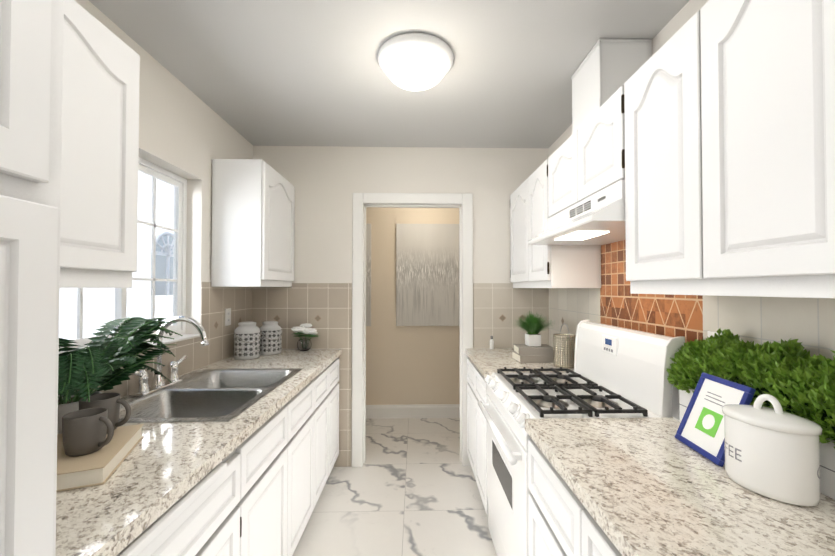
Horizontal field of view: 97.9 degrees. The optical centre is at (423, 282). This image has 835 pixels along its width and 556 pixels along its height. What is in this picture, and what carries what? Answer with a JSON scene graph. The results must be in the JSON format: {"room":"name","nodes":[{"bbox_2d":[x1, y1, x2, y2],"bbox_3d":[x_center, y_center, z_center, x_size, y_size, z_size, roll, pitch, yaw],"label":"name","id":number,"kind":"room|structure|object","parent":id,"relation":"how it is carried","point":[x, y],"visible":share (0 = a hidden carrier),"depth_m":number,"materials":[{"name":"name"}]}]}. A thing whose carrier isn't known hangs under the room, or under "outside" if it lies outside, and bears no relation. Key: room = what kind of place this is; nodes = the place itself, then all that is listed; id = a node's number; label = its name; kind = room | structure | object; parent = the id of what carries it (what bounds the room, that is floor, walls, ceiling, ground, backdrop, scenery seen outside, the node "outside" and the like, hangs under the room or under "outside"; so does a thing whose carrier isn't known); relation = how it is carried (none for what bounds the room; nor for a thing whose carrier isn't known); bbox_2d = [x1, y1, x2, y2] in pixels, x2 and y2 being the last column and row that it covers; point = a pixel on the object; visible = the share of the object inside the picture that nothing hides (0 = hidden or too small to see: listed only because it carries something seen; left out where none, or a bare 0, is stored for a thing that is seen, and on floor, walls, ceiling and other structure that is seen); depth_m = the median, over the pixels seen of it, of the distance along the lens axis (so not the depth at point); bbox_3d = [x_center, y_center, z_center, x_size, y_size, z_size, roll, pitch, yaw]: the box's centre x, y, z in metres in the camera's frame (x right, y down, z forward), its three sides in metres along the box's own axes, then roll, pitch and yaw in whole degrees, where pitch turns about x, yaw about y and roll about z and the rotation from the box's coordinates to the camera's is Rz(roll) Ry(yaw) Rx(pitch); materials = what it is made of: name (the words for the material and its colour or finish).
{"room":"kitchen","nodes":[
{"label":"kitchen","id":0,"kind":"room"},
{"bbox_2d":[57,317,182,433],"bbox_3d":[-1.097,0.311,1.191,0.361,0.360,0.687,0,-1,-1],"label":"fern plant","id":1,"kind":"object","parent":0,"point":[103,360],"visible":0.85,"depth_m":1.19,"materials":[{"name":"green plant"}]},
{"bbox_2d":[74,0,252,397],"bbox_3d":[-1.367,0.144,0.643,0.172,2.520,4.733,0,-1,-1],"label":"wall","id":2,"kind":"structure","parent":0,"point":[186,133],"depth_m":2.16,"materials":[{"name":"paint"}]},
{"bbox_2d":[60,0,139,287],"bbox_3d":[-1.130,-0.392,0.939,0.325,0.810,0.612,0,-1,-1],"label":"upper cabinet","id":3,"kind":"object","parent":2,"relation":"attached to","point":[99,169],"visible":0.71,"depth_m":1.08,"materials":[{"name":"white wood"}]},
{"bbox_2d":[59,157,186,353],"bbox_3d":[-1.435,-0.163,1.725,0.060,0.922,0.888,0,-1,-1],"label":"window unit","id":4,"kind":"structure","parent":2,"relation":"in","point":[177,182],"depth_m":1.96,"materials":[{"name":"white plastic"}]},
{"bbox_2d":[225,308,230,325],"bbox_3d":[-1.329,0.231,2.467,0.008,0.116,0.072,0,-1,-1],"label":"electrical outlet","id":5,"kind":"object","parent":2,"relation":"in","point":[227,316],"visible":1,"depth_m":2.46,"materials":[{"name":"white plastic"}]},
{"bbox_2d":[211,159,294,286],"bbox_3d":[-1.171,-0.372,2.564,0.325,0.800,0.579,0,-1,-1],"label":"upper cabinet","id":6,"kind":"object","parent":2,"relation":"attached to","point":[253,217],"visible":1,"depth_m":2.28,"materials":[{"name":"white wood"}]},
{"bbox_2d":[89,0,688,147],"bbox_3d":[0.505,-1.159,1.158,4.220,0.100,6.030,0,-1,-1],"label":"ceiling","id":7,"kind":"structure","parent":0,"point":[282,72],"depth_m":1.80,"materials":[{"name":"paint"}]},
{"bbox_2d":[378,32,453,90],"bbox_3d":[-0.041,-1.018,1.778,0.370,0.160,0.370,0,-1,-1],"label":"ceiling light fixture","id":8,"kind":"object","parent":7,"relation":"hanging from","point":[414,61],"visible":1,"depth_m":1.68,"materials":[{"name":"white glass"}]},
{"bbox_2d":[293,418,496,555],"bbox_3d":[0.505,1.461,1.118,4.220,0.100,6.030,0,-1,-1],"label":"floor","id":9,"kind":"structure","parent":0,"point":[409,487],"depth_m":2.37,"materials":[{"name":"stone"}]},
{"bbox_2d":[0,0,63,555],"bbox_3d":[-0.946,0.292,0.382,0.675,2.216,0.481,0,-1,-1],"label":"tall cabinet","id":10,"kind":"object","parent":9,"relation":"on","point":[31,61],"visible":1,"depth_m":0.55,"materials":[{"name":"white wood"}]},
{"bbox_2d":[120,440,247,555],"bbox_3d":[-0.952,0.967,0.918,0.678,0.880,0.603,0,-1,-1],"label":"base cabinet","id":11,"kind":"object","parent":9,"relation":"on","point":[231,456],"depth_m":1.05,"materials":[{"name":"white wood"}]},
{"bbox_2d":[56,349,341,555],"bbox_3d":[-0.965,0.520,1.734,0.696,0.040,2.222,0,-1,-1],"label":"countertop","id":12,"kind":"structure","parent":11,"relation":"on","point":[169,461],"depth_m":0.96,"materials":[{"name":"beige stone"}]},
{"bbox_2d":[56,424,143,491],"bbox_3d":[-0.936,0.467,0.974,0.225,0.042,0.305,0,-1,-23],"label":"book","id":13,"kind":"object","parent":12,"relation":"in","point":[100,466],"visible":0.48,"depth_m":0.92,"materials":[{"name":"beige paper"}]},
{"bbox_2d":[62,407,113,456],"bbox_3d":[-0.880,0.394,0.963,0.122,0.100,0.089,0,-1,-1],"label":"mug","id":14,"kind":"object","parent":13,"relation":"on","point":[84,431],"visible":1,"depth_m":0.94,"materials":[{"name":"grey ceramic"}]},
{"bbox_2d":[79,392,130,433],"bbox_3d":[-0.953,0.394,1.088,0.127,0.105,0.093,0,-1,-1],"label":"mug","id":15,"kind":"object","parent":13,"relation":"on","point":[111,402],"visible":0.65,"depth_m":1.09,"materials":[{"name":"grey ceramic"}]},
{"bbox_2d":[128,316,211,395],"bbox_3d":[-1.140,0.319,1.705,0.261,0.328,0.350,0,-1,-1],"label":"faucet","id":16,"kind":"object","parent":12,"relation":"on","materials":[{"name":"silver metal"}]},
{"bbox_2d":[118,368,299,423],"bbox_3d":[-0.994,0.589,1.705,0.584,0.188,0.844,0,-1,-1],"label":"sink","id":17,"kind":"object","parent":12,"relation":"in","point":[226,393],"depth_m":1.68,"materials":[{"name":"silver metal"}]},
{"bbox_2d":[234,321,261,359],"bbox_3d":[-1.200,0.387,2.474,0.169,0.246,0.169,0,-1,-1],"label":"lantern","id":18,"kind":"object","parent":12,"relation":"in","point":[247,335],"visible":1,"depth_m":2.42,"materials":[{"name":"ceramic"}]},
{"bbox_2d":[259,321,282,354],"bbox_3d":[-1.115,0.396,2.641,0.161,0.234,0.161,0,-1,-1],"label":"lantern","id":19,"kind":"object","parent":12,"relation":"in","point":[271,339],"visible":0.85,"depth_m":2.58,"materials":[{"name":"ceramic"}]},
{"bbox_2d":[291,323,317,350],"bbox_3d":[-0.902,0.413,2.770,0.205,0.203,0.178,0,-1,-1],"label":"flower vase","id":20,"kind":"object","parent":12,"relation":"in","point":[305,344],"visible":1,"depth_m":2.73,"materials":[{"name":"clear glass"}]},
{"bbox_2d":[248,400,291,555],"bbox_3d":[-0.965,0.975,1.447,0.678,0.880,0.455,0,-1,-1],"label":"base cabinet","id":21,"kind":"object","parent":9,"relation":"on","point":[269,451],"depth_m":1.50,"materials":[{"name":"white wood"}]},
{"bbox_2d":[292,380,315,555],"bbox_3d":[-0.976,0.982,1.894,0.678,0.880,0.440,0,-1,-1],"label":"base cabinet","id":22,"kind":"object","parent":9,"relation":"on","point":[304,405],"depth_m":1.93,"materials":[{"name":"white wood"}]},
{"bbox_2d":[316,364,331,502],"bbox_3d":[-0.986,0.988,2.294,0.678,0.880,0.360,0,-1,-1],"label":"base cabinet","id":23,"kind":"object","parent":9,"relation":"on","point":[324,381],"depth_m":2.35,"materials":[{"name":"white wood"}]},
{"bbox_2d":[332,360,338,467],"bbox_3d":[-0.995,0.994,2.656,0.678,0.880,0.364,0,-1,-1],"label":"base cabinet","id":24,"kind":"object","parent":9,"relation":"on","point":[335,363],"depth_m":2.71,"materials":[{"name":"white wood"}]},
{"bbox_2d":[466,348,573,513],"bbox_3d":[0.670,0.971,2.478,0.666,0.920,0.802,0,-1,-1],"label":"base cabinet","id":25,"kind":"object","parent":9,"relation":"on","point":[482,363],"visible":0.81,"depth_m":2.38,"materials":[{"name":"white wood"}]},
{"bbox_2d":[490,336,493,348],"bbox_3d":[0.527,0.465,2.835,0.032,0.102,0.032,0,-1,-1],"label":"bottle","id":26,"kind":"object","parent":25,"relation":"on","point":[491,343],"visible":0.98,"depth_m":2.82,"materials":[{"name":"white plastic"}]},
{"bbox_2d":[512,344,552,362],"bbox_3d":[0.719,0.462,2.394,0.246,0.094,0.186,0,-1,-1],"label":"books","id":27,"kind":"object","parent":25,"relation":"on","point":[524,353],"visible":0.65,"depth_m":2.32,"materials":[{"name":"beige paper"}]},
{"bbox_2d":[510,312,553,345],"bbox_3d":[0.720,0.298,2.408,0.334,0.230,0.331,0,-1,-1],"label":"potted plant","id":28,"kind":"object","parent":27,"relation":"on","point":[531,324],"visible":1,"depth_m":2.36,"materials":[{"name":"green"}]},
{"bbox_2d":[553,324,575,368],"bbox_3d":[0.853,0.376,2.204,0.134,0.259,0.141,0,-1,-1],"label":"jar","id":29,"kind":"object","parent":25,"relation":"on","point":[563,349],"visible":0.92,"depth_m":2.15,"materials":[{"name":"silver metal"}]},
{"bbox_2d":[525,429,572,555],"bbox_3d":[0.707,0.971,1.110,0.656,0.880,0.428,0,-1,-1],"label":"base cabinet","id":30,"kind":"object","parent":9,"relation":"on","point":[550,503],"depth_m":1.12,"materials":[{"name":"white wood"}]},
{"bbox_2d":[525,417,834,555],"bbox_3d":[0.725,0.498,0.277,0.666,0.040,2.108,0,-1,-1],"label":"countertop","id":31,"kind":"structure","parent":30,"relation":"on","point":[654,494],"depth_m":0.82,"materials":[{"name":"beige stone"}]},
{"bbox_2d":[675,372,755,466],"bbox_3d":[0.841,0.385,1.051,0.117,0.212,0.182,0,-1,3],"label":"photo frame","id":32,"kind":"object","parent":31,"relation":"on","point":[700,430],"visible":0.9,"depth_m":1.05,"materials":[{"name":"blue"}]},
{"bbox_2d":[666,328,834,499],"bbox_3d":[0.962,0.315,1.019,0.152,0.346,0.638,0,-1,-1],"label":"potted plant","id":33,"kind":"object","parent":31,"relation":"on","point":[795,378],"visible":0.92,"depth_m":0.97,"materials":[{"name":"green plant"}]},
{"bbox_2d":[722,394,821,505],"bbox_3d":[0.814,0.374,0.859,0.135,0.222,0.170,0,-1,-1],"label":"coffee canister","id":34,"kind":"object","parent":31,"relation":"on","point":[772,453],"visible":1,"depth_m":0.81,"materials":[{"name":"white ceramic"}]},
{"bbox_2d":[478,320,684,555],"bbox_3d":[0.633,0.812,1.702,0.649,1.215,0.746,0,-1,-1],"label":"stove","id":35,"kind":"object","parent":9,"relation":"on","point":[619,372],"visible":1,"depth_m":1.57,"materials":[{"name":"white metal"}]},
{"bbox_2d":[573,489,624,555],"bbox_3d":[0.718,0.964,0.681,0.656,0.880,0.430,0,-1,-1],"label":"base cabinet","id":36,"kind":"object","parent":9,"relation":"on","point":[590,538],"depth_m":0.85,"materials":[{"name":"white wood"}]},
{"bbox_2d":[252,146,548,466],"bbox_3d":[-0.175,0.178,2.937,2.670,2.520,0.126,0,-1,-1],"label":"wall","id":37,"kind":"structure","parent":0,"point":[327,182],"depth_m":2.88,"materials":[{"name":"paint"}]},
{"bbox_2d":[352,193,472,466],"bbox_3d":[-0.090,0.364,2.930,0.950,2.149,0.138,0,-1,-1],"label":"trim","id":38,"kind":"structure","parent":37,"relation":"attached to","point":[463,202],"depth_m":2.87,"materials":[{"name":"white wood"}]},
{"bbox_2d":[366,207,459,418],"bbox_3d":[0.563,0.194,4.008,4.200,2.520,0.136,0,-1,-1],"label":"wall","id":39,"kind":"structure","parent":0,"point":[412,371],"depth_m":3.90,"materials":[{"name":"paint"}]},
{"bbox_2d":[366,224,370,325],"bbox_3d":[-0.821,-0.087,3.905,0.505,1.100,0.037,0,-1,-1],"label":"art","id":40,"kind":"object","parent":39,"relation":"attached to","point":[368,226],"depth_m":3.89,"materials":[{"name":"white"}]},
{"bbox_2d":[396,224,458,325],"bbox_3d":[0.058,-0.087,3.927,0.715,1.100,0.037,0,-1,-1],"label":"art","id":41,"kind":"object","parent":39,"relation":"attached to","point":[427,274],"depth_m":3.91,"materials":[{"name":"white"}]},
{"bbox_2d":[548,0,834,359],"bbox_3d":[1.133,0.145,0.705,0.166,2.520,4.733,0,-1,-1],"label":"wall","id":42,"kind":"structure","parent":0,"point":[809,323],"depth_m":1.45,"materials":[{"name":"tile"}]},
{"bbox_2d":[510,159,600,287],"bbox_3d":[0.849,-0.341,2.493,0.309,0.755,0.823,0,-1,-1],"label":"upper cabinet","id":43,"kind":"object","parent":42,"relation":"attached to","point":[555,266],"visible":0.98,"depth_m":2.21,"materials":[{"name":"white wood"}]},
{"bbox_2d":[528,180,625,244],"bbox_3d":[0.814,-0.293,1.701,0.426,0.154,0.751,0,-1,-1],"label":"range hood","id":44,"kind":"object","parent":42,"relation":"attached to","point":[597,218],"visible":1,"depth_m":1.57,"materials":[{"name":"white metal"}]},
{"bbox_2d":[548,85,624,216],"bbox_3d":[0.869,-0.551,1.706,0.309,0.358,0.754,0,-1,-1],"label":"upper cabinet","id":45,"kind":"object","parent":42,"relation":"attached to","point":[586,158],"visible":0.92,"depth_m":1.58,"materials":[{"name":"white wood"}]},
{"bbox_2d":[571,38,651,133],"bbox_3d":[0.905,-0.915,1.784,0.243,0.367,0.306,0,-1,-1],"label":"soffit","id":46,"kind":"structure","parent":42,"relation":"attached to","point":[607,69],"depth_m":1.64,"materials":[{"name":"grey paint"}]},
{"bbox_2d":[624,21,691,294],"bbox_3d":[0.884,-0.351,1.148,0.307,0.774,0.353,0,-1,-1],"label":"upper cabinet","id":47,"kind":"object","parent":42,"relation":"attached to","point":[658,121],"depth_m":1.13,"materials":[{"name":"white wood"}]},
{"bbox_2d":[707,331,721,336],"bbox_3d":[1.032,0.210,1.262,0.008,0.072,0.116,0,-1,-1],"label":"electrical outlet","id":48,"kind":"object","parent":42,"relation":"attached to","point":[709,333],"visible":0.06,"depth_m":1.30,"materials":[{"name":"white plastic"}]},
{"bbox_2d":[688,0,834,298],"bbox_3d":[0.897,-0.359,0.616,0.307,0.774,0.710,0,-1,-1],"label":"upper cabinet","id":49,"kind":"object","parent":42,"relation":"attached to","point":[729,106],"depth_m":0.80,"materials":[{"name":"white wood"}]},
{"label":"outside","id":50,"kind":"structure","parent":0,"visible":0},
{"bbox_3d":[-3.231,1.544,5.311,3.320,0.100,17.000,0,-1,-1],"label":"ground","id":51,"kind":"structure","parent":50,"visible":0},
{"bbox_2d":[59,172,173,339],"bbox_3d":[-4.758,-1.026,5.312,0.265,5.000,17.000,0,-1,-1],"label":"window","id":52,"kind":"structure","parent":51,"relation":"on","point":[91,328],"depth_m":6.11,"materials":[{"name":"glass"}]}
]}

